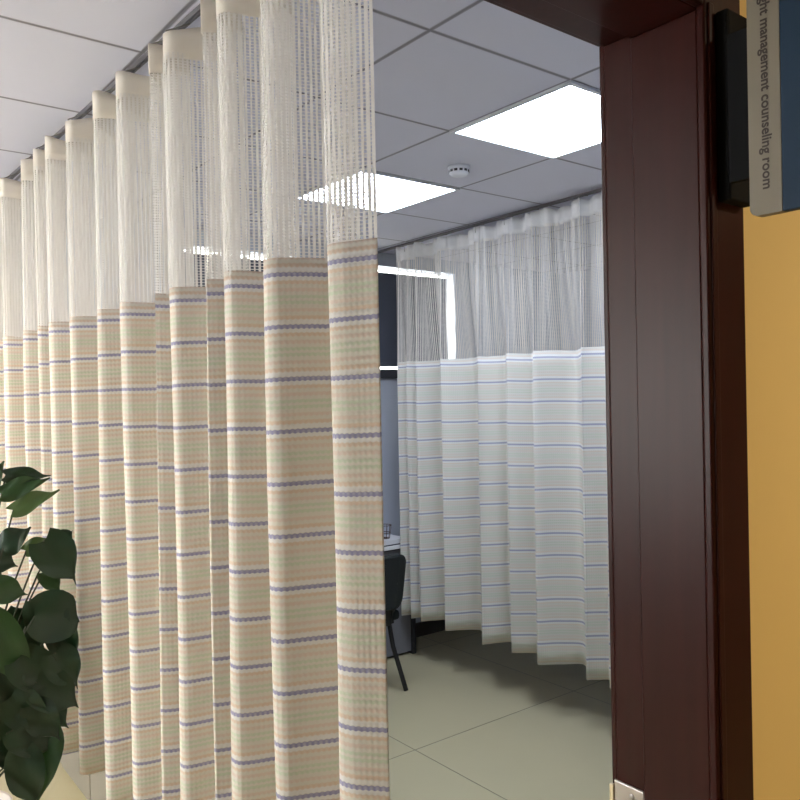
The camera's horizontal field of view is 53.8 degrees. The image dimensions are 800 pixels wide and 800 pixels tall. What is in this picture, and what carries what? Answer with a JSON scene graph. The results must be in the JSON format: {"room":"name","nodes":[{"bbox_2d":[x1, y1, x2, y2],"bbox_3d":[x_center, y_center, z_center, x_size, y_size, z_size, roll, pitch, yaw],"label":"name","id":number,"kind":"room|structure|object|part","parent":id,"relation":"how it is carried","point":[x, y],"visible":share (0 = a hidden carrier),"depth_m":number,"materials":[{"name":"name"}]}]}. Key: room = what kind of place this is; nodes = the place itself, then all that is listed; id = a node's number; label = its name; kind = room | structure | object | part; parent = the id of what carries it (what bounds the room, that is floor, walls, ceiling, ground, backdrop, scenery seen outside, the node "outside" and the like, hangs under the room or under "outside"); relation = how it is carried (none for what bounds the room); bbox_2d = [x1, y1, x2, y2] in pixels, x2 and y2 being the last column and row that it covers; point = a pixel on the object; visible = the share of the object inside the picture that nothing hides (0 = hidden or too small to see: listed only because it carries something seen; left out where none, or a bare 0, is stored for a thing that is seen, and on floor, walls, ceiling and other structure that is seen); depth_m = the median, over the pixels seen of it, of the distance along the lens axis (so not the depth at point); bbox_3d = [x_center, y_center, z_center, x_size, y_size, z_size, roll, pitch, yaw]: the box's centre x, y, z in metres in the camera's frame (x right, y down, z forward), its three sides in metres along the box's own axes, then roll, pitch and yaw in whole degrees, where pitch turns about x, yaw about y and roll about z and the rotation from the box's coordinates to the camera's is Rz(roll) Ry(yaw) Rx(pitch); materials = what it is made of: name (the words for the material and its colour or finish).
{"room":"hospital corridor","nodes":[
{"label":"hospital corridor","id":0,"kind":"room"},
{"bbox_2d":[0,210,560,622],"bbox_3d":[-1.730,0.378,4.428,7.800,2.778,0.150,-1,0,-38],"label":"wall","id":1,"kind":"structure","parent":0,"point":[389,386],"depth_m":5.72,"materials":[{"name":"grey paint"}]},
{"bbox_2d":[184,247,448,377],"bbox_3d":[-0.462,-0.545,5.383,2.275,0.797,0.150,-1,0,-38],"label":"window","id":2,"kind":"structure","parent":1,"relation":"in","point":[384,373],"depth_m":5.60,"materials":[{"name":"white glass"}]},
{"bbox_2d":[185,253,447,366],"bbox_3d":[-0.486,-0.569,5.369,2.121,0.678,0.039,-1,0,-38],"label":"roller blind","id":3,"kind":"object","parent":2,"relation":"attached to","point":[387,282],"visible":0.02,"depth_m":5.70,"materials":[{"name":"black fabric"}]},
{"bbox_3d":[-0.440,-0.178,5.365,2.275,0.062,0.100,-1,0,-38],"label":"sill","id":4,"kind":"part","parent":2,"relation":"part of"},
{"bbox_2d":[416,620,444,637],"bbox_3d":[-1.653,1.716,4.368,7.800,0.100,0.015,-1,0,-38],"label":"baseboard","id":5,"kind":"structure","parent":1,"relation":"attached to","point":[423,628],"depth_m":5.81,"materials":[{"name":"black"}]},
{"bbox_2d":[0,0,602,273],"bbox_3d":[0.311,-1.091,1.756,8.200,0.100,7.000,-1,0,-38],"label":"ceiling","id":6,"kind":"structure","parent":0,"point":[441,66],"depth_m":2.63,"materials":[{"name":"white tile"}]},
{"bbox_2d":[8,4,199,178],"bbox_3d":[-1.029,-1.011,2.671,0.016,0.014,3.492,-1,0,-40],"label":"track","id":7,"kind":"object","parent":6,"relation":"attached to","point":[194,14],"visible":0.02,"depth_m":2.40,"materials":[{"name":"metal"}]},
{"bbox_2d":[0,0,389,799],"bbox_3d":[-1.040,0.135,2.711,0.172,2.286,3.225,-1,0,-40],"label":"curtain","id":8,"kind":"object","parent":7,"relation":"hanging from","point":[212,452],"visible":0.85,"depth_m":1.89,"materials":[{"name":"beige fabric"}]},
{"bbox_3d":[-1.052,-0.583,2.710,0.167,0.610,3.223,-1,0,-40],"label":"net panel","id":9,"kind":"part","parent":8,"relation":"part of","materials":[{"name":"beige fabric"}]},
{"bbox_2d":[294,168,459,213],"bbox_3d":[-0.123,-1.035,3.950,0.600,0.010,0.600,-1,0,-38],"label":"recessed light","id":10,"kind":"object","parent":6,"relation":"in","point":[393,192],"visible":0.66,"depth_m":3.92,"materials":[{"name":"white plastic"}]},
{"bbox_2d":[448,163,469,177],"bbox_3d":[0.264,-1.025,3.535,0.100,0.043,0.100,-1,0,-38],"label":"smoke detector","id":11,"kind":"object","parent":6,"relation":"attached to","point":[459,170],"visible":1,"depth_m":3.50,"materials":[{"name":"white plastic"}]},
{"bbox_2d":[378,188,601,252],"bbox_3d":[0.842,-1.052,4.186,0.016,0.014,3.391,-1,0,-36],"label":"track","id":12,"kind":"object","parent":6,"relation":"attached to","point":[599,189],"visible":0.44,"depth_m":4.53,"materials":[{"name":"metal"}]},
{"bbox_2d":[395,189,610,687],"bbox_3d":[0.938,0.186,4.098,0.199,2.474,2.997,-1,0,-36],"label":"curtain","id":13,"kind":"object","parent":12,"relation":"hanging from","point":[503,459],"visible":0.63,"depth_m":4.42,"materials":[{"name":"white fabric"}]},
{"bbox_3d":[0.914,-0.602,4.089,0.171,0.686,2.994,-1,0,-37],"label":"net panel","id":14,"kind":"part","parent":13,"relation":"part of","materials":[{"name":"white fabric"}]},
{"bbox_3d":[0.948,0.578,4.099,0.194,1.691,2.994,-1,0,-36],"label":"striped panel","id":15,"kind":"part","parent":13,"relation":"part of","materials":[{"name":"white fabric"}]},
{"bbox_2d":[449,80,600,159],"bbox_3d":[0.612,-1.046,3.002,0.600,0.010,0.600,-1,0,-38],"label":"recessed light","id":16,"kind":"object","parent":6,"relation":"in","point":[563,119],"visible":0.69,"depth_m":2.98,"materials":[{"name":"white plastic"}]},
{"bbox_2d":[0,630,612,799],"bbox_3d":[0.366,1.787,1.767,8.200,0.100,7.000,-1,0,-38],"label":"floor","id":17,"kind":"structure","parent":0,"point":[474,720],"depth_m":4.15,"materials":[{"name":"beige tile"}]},
{"bbox_2d":[0,461,80,799],"bbox_3d":[-1.359,0.919,2.598,0.486,1.695,0.451,-1,0,-38],"label":"potted plant","id":18,"kind":"object","parent":17,"relation":"on","point":[37,684],"visible":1,"depth_m":2.54,"materials":[{"name":"green plant"}]},
{"bbox_3d":[-1.441,1.571,2.646,0.264,0.395,0.264,-1,0,-38],"label":"pot","id":19,"kind":"part","parent":18,"relation":"part of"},
{"bbox_3d":[-1.292,0.782,2.532,0.340,1.222,0.213,-1,0,5],"label":"stem","id":20,"kind":"part","parent":18,"relation":"part of","materials":[{"name":"green plant"}]},
{"bbox_2d":[60,751,105,799],"bbox_3d":[-1.037,1.463,3.327,0.414,0.590,1.500,-1,0,-38],"label":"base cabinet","id":21,"kind":"object","parent":17,"relation":"on","point":[93,786],"visible":0.04,"depth_m":3.46,"materials":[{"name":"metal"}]},
{"bbox_3d":[-1.485,1.476,3.596,0.012,0.520,0.475,-1,0,-38],"label":"cabinet door","id":22,"kind":"part","parent":21,"relation":"part of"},
{"bbox_3d":[-1.188,1.471,3.213,0.012,0.520,0.475,-1,0,-38],"label":"cabinet door","id":23,"kind":"part","parent":21,"relation":"part of","materials":[{"name":"beige wood"}]},
{"bbox_2d":[384,554,407,690],"bbox_3d":[-0.276,1.326,4.710,0.498,0.825,0.489,-1,0,-38],"label":"office chair","id":24,"kind":"object","parent":17,"relation":"on","point":[395,564],"visible":0.28,"depth_m":4.64,"materials":[{"name":"black fabric"}]},
{"bbox_3d":[-0.158,1.074,4.552,0.470,0.325,0.089,-1,0,-38],"label":"backrest","id":25,"kind":"part","parent":24,"relation":"part of","materials":[{"name":"black fabric"}]},
{"bbox_3d":[-0.304,1.294,4.746,0.470,0.060,0.400,-1,0,-38],"label":"seat","id":26,"kind":"part","parent":24,"relation":"part of","materials":[{"name":"black plastic"}]},
{"bbox_3d":[-0.017,1.522,4.697,0.126,0.422,0.042,-1,0,11],"label":"leg","id":27,"kind":"part","parent":24,"relation":"part of","materials":[{"name":"black metal"}]},
{"bbox_2d":[384,544,415,656],"bbox_3d":[-0.503,1.363,5.078,1.400,0.758,0.290,-1,0,-38],"label":"office desk","id":28,"kind":"object","parent":17,"relation":"on","point":[404,627],"visible":0.12,"depth_m":5.33,"materials":[{"name":"white laminate"}]},
{"bbox_2d":[384,534,399,546],"bbox_3d":[-0.187,0.958,5.279,0.460,0.038,0.185,-1,0,-38],"label":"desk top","id":29,"kind":"object","parent":28,"relation":"on","point":[393,540],"visible":0.23,"depth_m":5.29,"materials":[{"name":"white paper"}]},
{"bbox_2d":[384,524,390,538],"bbox_3d":[-0.101,0.890,5.338,0.089,0.091,0.089,-1,0,-38],"label":"pen holder","id":30,"kind":"object","parent":29,"relation":"on","point":[389,525],"visible":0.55,"depth_m":5.34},
{"bbox_3d":[0.014,1.366,5.472,0.030,0.728,0.260,-1,0,-38],"label":"panel","id":31,"kind":"part","parent":28,"relation":"part of","materials":[{"name":"black metal"}]},
{"bbox_2d":[560,267,604,350],"bbox_3d":[3.479,0.279,4.198,0.150,2.778,6.900,-1,0,-38],"label":"wall","id":32,"kind":"structure","parent":0,"point":[587,273],"depth_m":6.57,"materials":[{"name":"grey paint"}]},
{"bbox_2d":[740,0,799,799],"bbox_3d":[0.635,0.344,1.379,7.800,2.778,0.087,-1,0,-38],"label":"wall","id":33,"kind":"structure","parent":0,"point":[771,243],"depth_m":1.32,"materials":[{"name":"yellow paint"}]},
{"bbox_2d":[484,0,753,799],"bbox_3d":[-0.139,0.535,0.832,1.640,2.430,0.212,-1,0,-38],"label":"door frame","id":34,"kind":"structure","parent":33,"relation":"in","point":[673,253],"depth_m":1.23,"materials":[{"name":"brown wood"}]},
{"bbox_3d":[-0.200,0.536,0.911,1.640,2.430,0.012,-1,0,-38],"label":"casing","id":35,"kind":"part","parent":34,"relation":"part of","materials":[{"name":"brown wood"}]},
{"bbox_3d":[0.387,0.777,1.323,0.004,0.262,0.061,-1,0,-38],"label":"strike plate","id":36,"kind":"part","parent":34,"relation":"part of","materials":[{"name":"metal"}]},
{"bbox_3d":[-0.081,0.534,0.755,1.606,2.430,0.019,-1,0,-38],"label":"casing","id":37,"kind":"part","parent":34,"relation":"part of","materials":[{"name":"brown wood"}]},
{"bbox_2d":[715,0,799,216],"bbox_3d":[0.631,-0.453,1.047,0.076,0.370,0.418,-1,0,-38],"label":"wall sign","id":38,"kind":"object","parent":34,"relation":"attached to","point":[758,54],"visible":1,"depth_m":1.13,"materials":[{"name":"grey plastic"}]},
{"bbox_3d":[0.512,-0.443,1.205,0.071,0.287,0.022,-1,0,-38],"label":"mounting plate","id":39,"kind":"part","parent":38,"relation":"part of","materials":[{"name":"black plastic"}]},
{"bbox_3d":[0.639,-0.453,0.990,0.016,0.370,0.318,-1,0,-38],"label":"sign panel","id":40,"kind":"part","parent":38,"relation":"part of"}
]}

